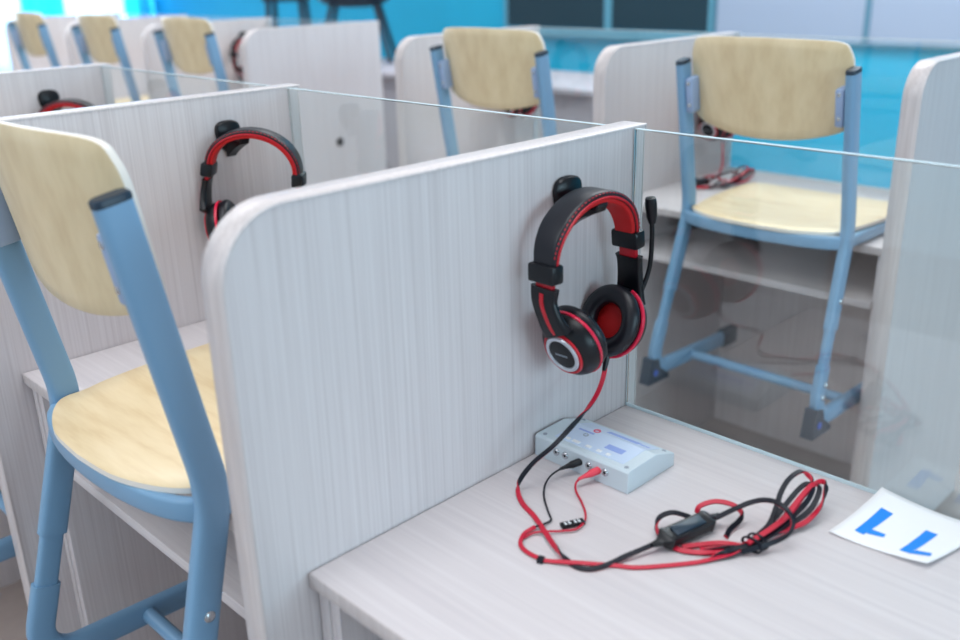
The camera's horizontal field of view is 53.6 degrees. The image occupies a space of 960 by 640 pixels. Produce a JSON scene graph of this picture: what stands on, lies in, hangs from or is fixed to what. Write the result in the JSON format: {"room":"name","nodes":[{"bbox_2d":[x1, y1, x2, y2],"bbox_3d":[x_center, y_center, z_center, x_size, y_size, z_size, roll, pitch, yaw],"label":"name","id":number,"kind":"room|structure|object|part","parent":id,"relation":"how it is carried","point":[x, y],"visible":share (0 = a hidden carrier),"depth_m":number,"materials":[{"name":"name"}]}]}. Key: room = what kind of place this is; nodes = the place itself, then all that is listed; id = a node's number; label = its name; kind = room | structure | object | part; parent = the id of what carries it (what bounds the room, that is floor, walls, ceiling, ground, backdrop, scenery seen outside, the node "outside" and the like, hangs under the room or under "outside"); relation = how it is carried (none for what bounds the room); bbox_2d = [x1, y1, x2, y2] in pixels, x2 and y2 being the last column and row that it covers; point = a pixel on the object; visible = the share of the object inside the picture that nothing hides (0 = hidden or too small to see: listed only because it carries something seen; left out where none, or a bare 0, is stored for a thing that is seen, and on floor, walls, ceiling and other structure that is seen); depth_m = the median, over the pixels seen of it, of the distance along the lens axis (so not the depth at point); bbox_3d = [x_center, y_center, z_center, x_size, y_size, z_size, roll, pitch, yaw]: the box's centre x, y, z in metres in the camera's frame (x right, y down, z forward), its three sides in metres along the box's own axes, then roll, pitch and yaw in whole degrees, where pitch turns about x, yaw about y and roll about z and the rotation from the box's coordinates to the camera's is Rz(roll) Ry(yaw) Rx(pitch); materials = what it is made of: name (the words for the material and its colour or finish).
{"room":"language lab classroom","nodes":[
{"label":"language lab classroom","id":0,"kind":"room"},
{"bbox_2d":[0,580,27,639],"bbox_3d":[-1.490,0.037,3.848,14.300,0.100,8.100,18,28,42],"label":"floor","id":1,"kind":"structure","parent":0,"point":[13,604],"depth_m":2.06,"materials":[{"name":"grey"}]},
{"bbox_2d":[0,488,20,587],"bbox_3d":[-0.743,0.277,1.931,0.675,0.750,0.509,18,28,42],"label":"desk","id":2,"kind":"object","parent":1,"relation":"on","point":[9,569],"visible":0.02,"depth_m":2.14,"materials":[{"name":"laminate"}]},
{"bbox_2d":[0,490,15,561],"bbox_3d":[-0.843,-0.032,1.637,0.422,0.766,0.485,18,28,42],"label":"chair","id":3,"kind":"object","parent":2,"relation":"on","point":[7,551],"visible":0.02,"depth_m":1.55,"materials":[{"name":"blue metal"}]},
{"bbox_2d":[100,66,269,104],"bbox_3d":[-0.581,-0.308,1.901,0.675,0.357,0.007,18,28,42],"label":"glass screen","id":4,"kind":"object","parent":2,"relation":"on","point":[121,85],"visible":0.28,"depth_m":1.92,"materials":[{"name":"white"}]},
{"bbox_2d":[0,63,111,116],"bbox_3d":[-1.011,0.031,2.094,0.035,1.110,0.579,18,28,42],"label":"partition panel","id":5,"kind":"object","parent":1,"relation":"on","point":[19,89],"visible":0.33,"depth_m":1.99,"materials":[{"name":"laminate"}]},
{"bbox_2d":[37,90,62,110],"bbox_3d":[-0.891,-0.451,1.988,0.053,0.057,0.044,18,28,42],"label":"hook","id":6,"kind":"object","parent":5,"relation":"attached to","point":[45,97],"visible":0.59,"depth_m":1.99,"materials":[{"name":"black plastic"}]},
{"bbox_2d":[38,98,94,112],"bbox_3d":[-0.856,-0.358,2.005,0.170,0.213,0.081,-3,20,-4],"label":"headset","id":7,"kind":"object","parent":5,"relation":"attached to","point":[68,102],"visible":0.09,"depth_m":1.96,"materials":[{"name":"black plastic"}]},
{"bbox_2d":[5,13,119,70],"bbox_3d":[-2.090,-1.016,4.986,0.035,1.110,0.579,18,28,42],"label":"partition panel","id":8,"kind":"object","parent":1,"relation":"on","point":[57,25],"visible":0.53,"depth_m":4.77,"materials":[{"name":"laminate"}]},
{"bbox_2d":[66,15,187,70],"bbox_3d":[-1.587,-0.853,4.510,0.035,1.110,0.579,18,28,42],"label":"partition panel","id":9,"kind":"object","parent":1,"relation":"on","point":[132,29],"visible":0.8,"depth_m":4.33,"materials":[{"name":"laminate"}]},
{"bbox_2d":[22,320,247,639],"bbox_3d":[-0.239,0.440,1.455,0.675,0.750,0.509,18,28,42],"label":"desk","id":10,"kind":"object","parent":1,"relation":"on","point":[120,555],"visible":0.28,"depth_m":1.49,"materials":[{"name":"laminate"}]},
{"bbox_3d":[-0.473,0.372,1.679,0.014,0.734,0.491,18,28,42],"label":"panel","id":11,"kind":"part","parent":10,"relation":"part of","materials":[{"name":"laminate"}]},
{"bbox_2d":[0,121,231,639],"bbox_3d":[-0.313,0.121,1.171,0.430,0.772,0.485,17,27,42],"label":"chair","id":12,"kind":"object","parent":10,"relation":"on","point":[150,432],"visible":0.72,"depth_m":0.97,"materials":[{"name":"blue"}]},
{"bbox_3d":[-0.551,0.043,1.172,0.088,0.503,0.024,-18,26,-38],"label":"post","id":13,"kind":"part","parent":12,"relation":"part of","materials":[{"name":"blue metal"}]},
{"bbox_3d":[-0.439,-0.106,0.969,0.342,0.196,0.064,17,27,42],"label":"backrest","id":14,"kind":"part","parent":12,"relation":"part of","materials":[{"name":"brown wood"}]},
{"bbox_3d":[-0.294,0.104,1.190,0.380,0.031,0.424,17,27,42],"label":"seat","id":15,"kind":"part","parent":12,"relation":"part of","materials":[{"name":"brown wood"}]},
{"bbox_3d":[-0.292,0.124,0.925,0.028,0.503,0.088,17,27,42],"label":"post","id":16,"kind":"part","parent":12,"relation":"part of","materials":[{"name":"blue metal"}]},
{"bbox_3d":[-0.161,0.149,1.083,0.049,0.025,0.320,14,25,36],"label":"seat rail","id":17,"kind":"part","parent":12,"relation":"part of","materials":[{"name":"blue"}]},
{"bbox_2d":[74,469,245,619],"bbox_3d":[-0.259,0.209,1.355,0.613,0.016,0.468,18,28,42],"label":"shelf","id":18,"kind":"object","parent":10,"relation":"attached to","point":[173,538],"depth_m":1.18,"materials":[{"name":"laminate"}]},
{"bbox_2d":[287,88,605,185],"bbox_3d":[-0.078,-0.144,1.425,0.675,0.357,0.007,18,28,42],"label":"glass screen","id":19,"kind":"object","parent":10,"relation":"on","point":[335,136],"visible":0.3,"depth_m":1.44,"materials":[{"name":"white"}]},
{"bbox_2d":[0,83,299,632],"bbox_3d":[-0.508,0.195,1.618,0.035,1.110,0.579,18,28,42],"label":"partition panel","id":20,"kind":"object","parent":1,"relation":"on","point":[162,144],"visible":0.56,"depth_m":1.47,"materials":[{"name":"laminate"}]},
{"bbox_2d":[214,120,249,156],"bbox_3d":[-0.388,-0.287,1.513,0.053,0.057,0.044,18,28,42],"label":"hook","id":21,"kind":"object","parent":20,"relation":"attached to","point":[232,148],"visible":0.68,"depth_m":1.51,"materials":[{"name":"black plastic"}]},
{"bbox_3d":[-0.404,-0.295,1.527,0.008,0.052,0.044,18,28,42],"label":"wall plate","id":22,"kind":"part","parent":21,"relation":"part of","materials":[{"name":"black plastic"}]},
{"bbox_2d":[199,127,306,238],"bbox_3d":[-0.361,-0.199,1.518,0.170,0.213,0.081,-3,20,-4],"label":"headset","id":23,"kind":"object","parent":20,"relation":"attached to","point":[215,212],"visible":0.51,"depth_m":1.49,"materials":[{"name":"black plastic"}]},
{"bbox_2d":[204,200,221,238],"bbox_3d":[-0.415,-0.152,1.529,0.061,0.080,0.066,18,28,42],"label":"ear cup","id":24,"kind":"object","parent":23,"relation":"on","point":[213,212],"depth_m":1.50,"materials":[{"name":"black plastic"}]},
{"bbox_2d":[142,17,271,81],"bbox_3d":[-1.084,-0.689,4.035,0.035,1.110,0.579,18,28,42],"label":"partition panel","id":25,"kind":"object","parent":1,"relation":"on","point":[226,31],"visible":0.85,"depth_m":3.88,"materials":[{"name":"laminate"}]},
{"bbox_3d":[-0.964,-1.164,3.932,0.053,0.057,0.044,18,28,42],"label":"hook","id":26,"kind":"object","parent":25,"relation":"attached to","visible":0},
{"bbox_2d":[230,34,244,81],"bbox_3d":[-0.950,-1.080,3.952,0.083,0.209,0.176,13,25,34],"label":"headset","id":27,"kind":"object","parent":26,"relation":"hanging from","point":[233,54],"visible":0.3,"depth_m":3.89,"materials":[{"name":"black plastic"}]},
{"bbox_2d":[237,66,243,81],"bbox_3d":[-0.982,-1.012,3.935,0.080,0.078,0.045,18,28,42],"label":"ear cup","id":28,"kind":"object","parent":27,"relation":"on","point":[240,76],"depth_m":3.91,"materials":[{"name":"black plastic"}]},
{"bbox_2d":[241,21,382,97],"bbox_3d":[-0.580,-0.524,3.558,0.038,1.110,0.579,18,28,42],"label":"partition panel","id":29,"kind":"object","parent":1,"relation":"on","point":[343,58],"visible":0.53,"depth_m":3.40,"materials":[{"name":"laminate"}]},
{"bbox_2d":[381,58,396,99],"bbox_3d":[-0.370,-1.126,5.680,3.300,0.750,0.600,18,28,42],"label":"table","id":30,"kind":"object","parent":1,"relation":"on","point":[388,70],"visible":0.02,"depth_m":5.46,"materials":[{"name":"laminate"}]},
{"bbox_2d":[262,0,310,19],"bbox_3d":[-1.275,-1.965,6.348,0.284,0.385,0.282,-1,20,0],"label":"chair","id":31,"kind":"object","parent":30,"relation":"on","point":[301,8],"visible":0.42,"depth_m":6.21,"materials":[{"name":"black metal"}]},
{"bbox_3d":[-1.389,-1.909,6.246,0.034,0.357,0.062,18,28,42],"label":"leg","id":32,"kind":"part","parent":31,"relation":"part of","materials":[{"name":"black metal"}]},
{"bbox_3d":[-1.390,-1.989,6.462,0.062,0.357,0.034,18,28,42],"label":"leg","id":33,"kind":"part","parent":31,"relation":"part of","materials":[{"name":"black metal"}]},
{"bbox_3d":[-1.279,-2.129,6.287,0.280,0.035,0.280,-1,20,0],"label":"seat","id":34,"kind":"part","parent":31,"relation":"part of","materials":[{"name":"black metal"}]},
{"bbox_3d":[-1.160,-1.914,6.245,0.062,0.357,0.034,18,28,42],"label":"leg","id":35,"kind":"part","parent":31,"relation":"part of","materials":[{"name":"black metal"}]},
{"bbox_3d":[-1.160,-1.994,6.460,0.034,0.357,0.062,18,28,42],"label":"leg","id":36,"kind":"part","parent":31,"relation":"part of","materials":[{"name":"black metal"}]},
{"bbox_2d":[319,0,395,63],"bbox_3d":[-0.763,-1.962,5.799,0.470,0.744,0.470,-1,20,0],"label":"chair","id":37,"kind":"object","parent":30,"relation":"on","point":[377,4],"visible":0.85,"depth_m":5.71,"materials":[{"name":"black metal"}]},
{"bbox_3d":[-0.931,-1.719,5.718,0.145,0.354,0.029,-19,27,-40],"label":"leg","id":38,"kind":"part","parent":37,"relation":"part of","materials":[{"name":"black metal"}]},
{"bbox_3d":[-0.931,-1.831,6.019,0.145,0.354,0.029,17,27,40],"label":"leg","id":39,"kind":"part","parent":37,"relation":"part of","materials":[{"name":"black metal"}]},
{"bbox_3d":[-0.763,-1.951,5.803,0.470,0.077,0.470,-1,20,0],"label":"seat","id":40,"kind":"part","parent":37,"relation":"part of","materials":[{"name":"black metal"}]},
{"bbox_3d":[-0.586,-1.727,5.716,0.145,0.354,0.029,17,27,40],"label":"leg","id":41,"kind":"part","parent":37,"relation":"part of","materials":[{"name":"black metal"}]},
{"bbox_3d":[-0.586,-1.838,6.016,0.145,0.354,0.029,-19,27,-40],"label":"leg","id":42,"kind":"part","parent":37,"relation":"part of","materials":[{"name":"black metal"}]},
{"bbox_3d":[-0.506,-1.083,5.551,3.200,0.685,0.016,18,28,42],"label":"panel","id":43,"kind":"part","parent":30,"relation":"part of","materials":[{"name":"laminate"}]},
{"bbox_2d":[201,121,646,639],"bbox_3d":[-0.005,0.358,1.143,0.035,1.110,0.579,18,28,42],"label":"partition panel","id":44,"kind":"object","parent":1,"relation":"on","point":[378,353],"visible":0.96,"depth_m":0.92,"materials":[{"name":"laminate"}]},
{"bbox_2d":[553,175,607,224],"bbox_3d":[0.114,-0.126,1.035,0.053,0.057,0.044,18,28,42],"label":"hook","id":45,"kind":"object","parent":44,"relation":"attached to","point":[566,184],"visible":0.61,"depth_m":1.03,"materials":[{"name":"black plastic"}]},
{"bbox_3d":[0.098,-0.134,1.049,0.008,0.052,0.044,18,28,42],"label":"wall plate","id":46,"kind":"part","parent":45,"relation":"part of","materials":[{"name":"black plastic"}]},
{"bbox_2d":[516,187,828,571],"bbox_3d":[0.164,0.049,0.957,0.317,0.312,0.310,18,28,42],"label":"headset","id":47,"kind":"object","parent":45,"relation":"hanging from","point":[612,321],"visible":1,"depth_m":1.00,"materials":[{"name":"black plastic"}]},
{"bbox_2d":[542,310,602,374],"bbox_3d":[0.097,0.026,1.040,0.080,0.078,0.045,18,28,42],"label":"ear cup","id":48,"kind":"object","parent":47,"relation":"on","point":[572,339],"depth_m":1.02,"materials":[{"name":"black plastic"}]},
{"bbox_3d":[0.103,0.144,0.990,0.124,0.113,0.237,-4,21,-7],"label":"cord","id":49,"kind":"part","parent":47,"relation":"part of","materials":[{"name":"red rubber"}]},
{"bbox_2d":[610,287,646,358],"bbox_3d":[0.163,0.001,1.116,0.082,0.080,0.052,18,28,42],"label":"ear cup","id":50,"kind":"object","parent":47,"relation":"on","point":[628,316],"depth_m":1.08,"materials":[{"name":"black plastic"}]},
{"bbox_3d":[0.271,0.195,0.949,0.191,0.038,0.082,-6,21,-12],"label":"coiled cord","id":51,"kind":"part","parent":47,"relation":"part of","materials":[{"name":"red rubber"}]},
{"bbox_2d":[395,26,539,115],"bbox_3d":[-0.013,-0.340,3.023,0.035,1.110,0.579,18,28,42],"label":"partition panel","id":52,"kind":"object","parent":1,"relation":"on","point":[414,75],"visible":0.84,"depth_m":2.70,"materials":[{"name":"laminate"}]},
{"bbox_3d":[0.107,-0.815,2.919,0.053,0.057,0.044,18,28,42],"label":"hook","id":53,"kind":"object","parent":52,"relation":"attached to","visible":0},
{"bbox_2d":[502,105,537,114],"bbox_3d":[0.121,-0.731,2.940,0.083,0.209,0.176,13,25,34],"label":"headset","id":54,"kind":"object","parent":53,"relation":"hanging from","point":[527,110],"visible":0.11,"depth_m":2.96,"materials":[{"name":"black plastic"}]},
{"bbox_2d":[502,108,520,113],"bbox_3d":[0.089,-0.663,2.923,0.080,0.078,0.045,18,28,42],"label":"ear cup","id":55,"kind":"object","parent":54,"relation":"on","point":[515,111],"depth_m":2.91,"materials":[{"name":"black plastic"}]},
{"bbox_2d":[521,105,537,114],"bbox_3d":[0.155,-0.688,2.999,0.082,0.080,0.052,18,28,42],"label":"ear cup","id":56,"kind":"object","parent":54,"relation":"on","point":[527,110],"depth_m":2.97,"materials":[{"name":"black plastic"}]},
{"bbox_2d":[309,405,959,639],"bbox_3d":[0.264,0.604,0.980,0.675,0.750,0.509,18,28,42],"label":"desk","id":57,"kind":"object","parent":1,"relation":"on","point":[457,569],"visible":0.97,"depth_m":0.90,"materials":[{"name":"laminate"}]},
{"bbox_3d":[0.030,0.536,1.203,0.014,0.734,0.491,18,28,42],"label":"panel","id":58,"kind":"part","parent":57,"relation":"part of","materials":[{"name":"laminate"}]},
{"bbox_2d":[535,418,673,493],"bbox_3d":[0.142,0.149,1.095,0.134,0.029,0.090,18,28,42],"label":"control box","id":59,"kind":"object","parent":57,"relation":"on","point":[625,462],"visible":1,"depth_m":1.07,"materials":[{"name":"white plastic"}]},
{"bbox_2d":[553,448,558,455],"bbox_3d":[0.087,0.151,1.089,0.009,0.009,0.002,18,28,42],"label":"socket","id":60,"kind":"object","parent":59,"relation":"attached to","point":[556,450],"depth_m":1.09,"materials":[{"name":"silver metal"}]},
{"bbox_2d":[562,452,567,458],"bbox_3d":[0.096,0.154,1.080,0.009,0.009,0.002,18,28,42],"label":"socket","id":61,"kind":"object","parent":59,"relation":"attached to","point":[564,454],"depth_m":1.08,"materials":[{"name":"silver metal"}]},
{"bbox_2d":[585,462,591,468],"bbox_3d":[0.120,0.162,1.058,0.009,0.009,0.002,18,28,42],"label":"socket","id":62,"kind":"object","parent":59,"relation":"attached to","point":[588,465],"depth_m":1.06,"materials":[{"name":"silver metal"}]},
{"bbox_2d":[601,469,607,475],"bbox_3d":[0.137,0.168,1.042,0.009,0.009,0.002,18,28,42],"label":"socket","id":63,"kind":"object","parent":59,"relation":"attached to","point":[604,472],"depth_m":1.04,"materials":[{"name":"silver metal"}]},
{"bbox_3d":[0.146,0.140,1.092,0.098,0.010,0.069,18,28,42],"label":"printed panel","id":64,"kind":"part","parent":59,"relation":"part of","materials":[{"name":"white"}]},
{"bbox_2d":[625,128,959,519],"bbox_3d":[0.425,0.020,0.950,0.675,0.357,0.007,18,28,42],"label":"glass screen","id":65,"kind":"object","parent":57,"relation":"on","point":[802,306],"visible":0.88,"depth_m":1.02,"materials":[{"name":"clear glass"}]},
{"bbox_2d":[829,487,959,562],"bbox_3d":[0.424,0.207,0.943,0.114,0.012,0.103,18,28,42],"label":"number card","id":66,"kind":"object","parent":57,"relation":"on","point":[888,522],"visible":1,"depth_m":0.95,"materials":[{"name":"white paper"}]},
{"bbox_2d":[593,32,739,134],"bbox_3d":[0.490,-0.176,2.547,0.035,1.110,0.579,18,28,42],"label":"partition panel","id":67,"kind":"object","parent":1,"relation":"on","point":[633,82],"visible":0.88,"depth_m":2.28,"materials":[{"name":"laminate"}]},
{"bbox_3d":[0.610,-0.651,2.444,0.053,0.057,0.044,18,28,42],"label":"hook","id":68,"kind":"object","parent":67,"relation":"attached to","visible":0},
{"bbox_2d":[698,116,734,137],"bbox_3d":[0.627,-0.504,2.424,0.156,0.300,0.271,12,24,32],"label":"headset","id":69,"kind":"object","parent":68,"relation":"hanging from","point":[705,129],"visible":0.17,"depth_m":2.44,"materials":[{"name":"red plastic"}]},
{"bbox_2d":[698,119,724,137],"bbox_3d":[0.592,-0.499,2.447,0.080,0.078,0.045,18,28,42],"label":"ear cup","id":70,"kind":"object","parent":69,"relation":"on","point":[705,129],"depth_m":2.43,"materials":[{"name":"black plastic"}]},
{"bbox_2d":[894,52,959,164],"bbox_3d":[0.994,-0.012,2.072,0.035,1.110,0.579,18,28,42],"label":"partition panel","id":71,"kind":"object","parent":1,"relation":"on","point":[929,120],"visible":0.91,"depth_m":1.75,"materials":[{"name":"laminate"}]},
{"bbox_3d":[0.759,0.070,2.384,0.675,0.750,0.509,18,28,42],"label":"desk","id":72,"kind":"object","parent":1,"relation":"on","visible":0},
{"bbox_2d":[675,36,861,153],"bbox_3d":[0.674,-0.225,2.053,0.422,0.766,0.485,18,28,42],"label":"chair","id":73,"kind":"object","parent":72,"relation":"on","point":[768,88],"visible":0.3,"depth_m":1.82,"materials":[{"name":"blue wood"}]},
{"bbox_3d":[0.438,-0.304,2.051,0.028,0.503,0.088,18,28,42],"label":"post","id":74,"kind":"part","parent":73,"relation":"part of","materials":[{"name":"blue metal"}]},
{"bbox_3d":[0.698,-0.219,1.806,0.028,0.503,0.088,18,28,42],"label":"post","id":75,"kind":"part","parent":73,"relation":"part of","materials":[{"name":"blue metal"}]},
{"bbox_2d":[728,34,959,157],"bbox_3d":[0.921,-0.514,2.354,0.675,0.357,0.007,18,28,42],"label":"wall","id":76,"kind":"structure","parent":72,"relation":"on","point":[886,64],"depth_m":2.29,"materials":[{"name":"blue paint"}]},
{"bbox_3d":[0.256,-0.094,2.859,0.675,0.750,0.509,18,28,42],"label":"desk","id":77,"kind":"object","parent":1,"relation":"on","visible":0},
{"bbox_2d":[429,27,555,117],"bbox_3d":[0.145,-0.394,2.542,0.422,0.766,0.485,18,28,42],"label":"chair","id":78,"kind":"object","parent":77,"relation":"on","point":[490,68],"visible":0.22,"depth_m":2.31,"materials":[{"name":"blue wood"}]},
{"bbox_3d":[-0.091,-0.472,2.541,0.028,0.503,0.088,18,28,42],"label":"post","id":79,"kind":"part","parent":78,"relation":"part of","materials":[{"name":"blue metal"}]},
{"bbox_3d":[0.169,-0.387,2.295,0.028,0.503,0.088,18,28,42],"label":"post","id":80,"kind":"part","parent":78,"relation":"part of","materials":[{"name":"blue metal"}]},
{"bbox_2d":[535,27,713,122],"bbox_3d":[0.417,-0.678,2.830,0.675,0.357,0.007,18,28,42],"label":"glass screen","id":81,"kind":"object","parent":77,"relation":"on","point":[574,53],"visible":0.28,"depth_m":2.92,"materials":[{"name":"clear glass"}]},
{"bbox_3d":[-0.816,-0.443,3.872,0.675,0.750,0.509,18,28,42],"label":"desk","id":82,"kind":"object","parent":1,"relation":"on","visible":0},
{"bbox_2d":[153,17,226,79],"bbox_3d":[-0.907,-0.740,3.546,0.422,0.766,0.485,18,28,42],"label":"chair","id":83,"kind":"object","parent":82,"relation":"on","point":[191,43],"visible":0.23,"depth_m":3.31,"materials":[{"name":"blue wood"}]},
{"bbox_3d":[-1.143,-0.818,3.545,0.028,0.503,0.088,18,28,42],"label":"post","id":84,"kind":"part","parent":83,"relation":"part of","materials":[{"name":"blue metal"}]},
{"bbox_3d":[-0.883,-0.734,3.299,0.028,0.503,0.088,18,28,42],"label":"post","id":85,"kind":"part","parent":83,"relation":"part of","materials":[{"name":"blue metal"}]},
{"bbox_2d":[267,18,360,27],"bbox_3d":[-0.654,-1.027,3.842,0.675,0.357,0.007,18,28,42],"label":"glass screen","id":86,"kind":"object","parent":82,"relation":"on","point":[272,23],"visible":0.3,"depth_m":3.87,"materials":[{"name":"white"}]},
{"bbox_3d":[-1.319,-0.607,4.347,0.675,0.750,0.509,18,28,42],"label":"desk","id":87,"kind":"object","parent":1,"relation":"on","visible":0},
{"bbox_2d":[71,14,131,68],"bbox_3d":[-1.410,-0.903,4.021,0.422,0.766,0.485,18,28,42],"label":"chair","id":88,"kind":"object","parent":87,"relation":"on","point":[102,37],"visible":0.31,"depth_m":3.78,"materials":[{"name":"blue wood"}]},
{"bbox_3d":[-1.646,-0.982,4.019,0.028,0.503,0.088,18,28,42],"label":"post","id":89,"kind":"part","parent":88,"relation":"part of","materials":[{"name":"blue metal"}]},
{"bbox_3d":[-1.385,-0.897,3.773,0.028,0.503,0.088,18,28,42],"label":"post","id":90,"kind":"part","parent":88,"relation":"part of","materials":[{"name":"blue metal"}]},
{"bbox_2d":[183,16,249,20],"bbox_3d":[-1.157,-1.191,4.317,0.675,0.357,0.007,18,28,42],"label":"glass screen","id":91,"kind":"object","parent":87,"relation":"on","point":[203,17],"visible":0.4,"depth_m":4.29,"materials":[{"name":"white"}]},
{"bbox_3d":[-1.822,-0.770,4.822,0.675,0.750,0.509,18,28,42],"label":"desk","id":92,"kind":"object","parent":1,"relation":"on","visible":0},
{"bbox_2d":[6,12,60,69],"bbox_3d":[-1.910,-1.066,4.493,0.422,0.766,0.485,18,28,42],"label":"chair","id":93,"kind":"object","parent":92,"relation":"on","point":[33,32],"visible":0.32,"depth_m":4.25,"materials":[{"name":"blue wood"}]},
{"bbox_3d":[-2.146,-1.145,4.492,0.028,0.503,0.088,18,28,42],"label":"post","id":94,"kind":"part","parent":93,"relation":"part of","materials":[{"name":"blue metal"}]},
{"bbox_3d":[-2.031,-1.291,4.288,0.342,0.196,0.064,18,28,42],"label":"backrest","id":95,"kind":"part","parent":93,"relation":"part of","materials":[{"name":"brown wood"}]},
{"bbox_3d":[-1.885,-1.060,4.246,0.028,0.503,0.088,18,28,42],"label":"post","id":96,"kind":"part","parent":93,"relation":"part of","materials":[{"name":"blue metal"}]},
{"bbox_2d":[115,14,171,18],"bbox_3d":[-1.660,-1.355,4.793,0.675,0.357,0.007,18,28,42],"label":"glass screen","id":97,"kind":"object","parent":92,"relation":"on","point":[117,16],"visible":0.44,"depth_m":4.82,"materials":[{"name":"white"}]},
{"bbox_2d":[150,0,503,58],"bbox_3d":[1.263,-2.498,5.888,14.300,3.100,0.200,18,28,42],"label":"wall","id":98,"kind":"structure","parent":0,"point":[405,18],"depth_m":7.88,"materials":[{"name":"teal paint"}]},
{"bbox_2d":[124,0,151,14],"bbox_3d":[-3.779,-3.854,10.326,0.073,2.710,0.324,18,28,42],"label":"curtain","id":99,"kind":"object","parent":98,"relation":"hanging from","point":[131,6],"visible":0.02,"depth_m":10.49,"materials":[{"name":"teal fabric"}]},
{"bbox_2d":[504,0,714,32],"bbox_3d":[0.785,-2.448,6.215,1.750,1.160,0.068,18,28,42],"label":"chalkboard","id":100,"kind":"object","parent":98,"relation":"attached to","point":[641,15],"visible":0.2,"depth_m":6.28,"materials":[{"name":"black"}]},
{"bbox_3d":[0.514,-2.559,6.489,0.950,1.130,0.032,18,28,42],"label":"frame","id":101,"kind":"part","parent":100,"relation":"part of","materials":[{"name":"blue"}]},
{"bbox_3d":[1.133,-2.357,5.904,0.800,1.130,0.032,18,28,42],"label":"frame","id":102,"kind":"part","parent":100,"relation":"part of","materials":[{"name":"blue"}]},
{"bbox_2d":[713,0,959,40],"bbox_3d":[2.092,-2.031,5.003,1.890,1.130,0.032,18,28,42],"label":"whiteboard","id":103,"kind":"object","parent":98,"relation":"attached to","point":[887,19],"visible":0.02,"depth_m":5.23,"materials":[{"name":"white ceramic"}]},
{"bbox_3d":[1.760,-2.139,5.318,0.950,1.130,0.032,18,28,42],"label":"frame","id":104,"kind":"part","parent":103,"relation":"part of","materials":[{"name":"blue"}]},
{"bbox_3d":[2.428,-1.921,4.686,0.940,1.130,0.032,18,28,42],"label":"frame","id":105,"kind":"part","parent":103,"relation":"part of","materials":[{"name":"blue"}]},
{"bbox_3d":[-6.585,-3.060,7.937,0.200,3.100,7.900,18,28,42],"label":"wall","id":106,"kind":"structure","parent":0,"visible":0},
{"bbox_2d":[0,0,21,71],"bbox_3d":[-5.116,-3.361,9.090,0.092,2.710,1.252,18,28,42],"label":"curtain","id":107,"kind":"object","parent":106,"relation":"hanging from","point":[7,7],"visible":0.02,"depth_m":9.60,"materials":[{"name":"white fabric"}]},
{"bbox_2d":[20,0,64,15],"bbox_3d":[-4.516,-3.583,9.649,0.085,2.710,0.432,18,28,42],"label":"curtain","id":108,"kind":"object","parent":106,"relation":"hanging from","point":[44,7],"visible":0.02,"depth_m":9.78,"materials":[{"name":"teal fabric"}]},
{"bbox_2d":[64,0,124,14],"bbox_3d":[-4.131,-3.726,10.007,0.092,2.710,0.642,18,28,42],"label":"curtain","id":109,"kind":"object","parent":106,"relation":"hanging from","point":[72,7],"visible":0.02,"depth_m":10.13,"materials":[{"name":"white fabric"}]}
]}

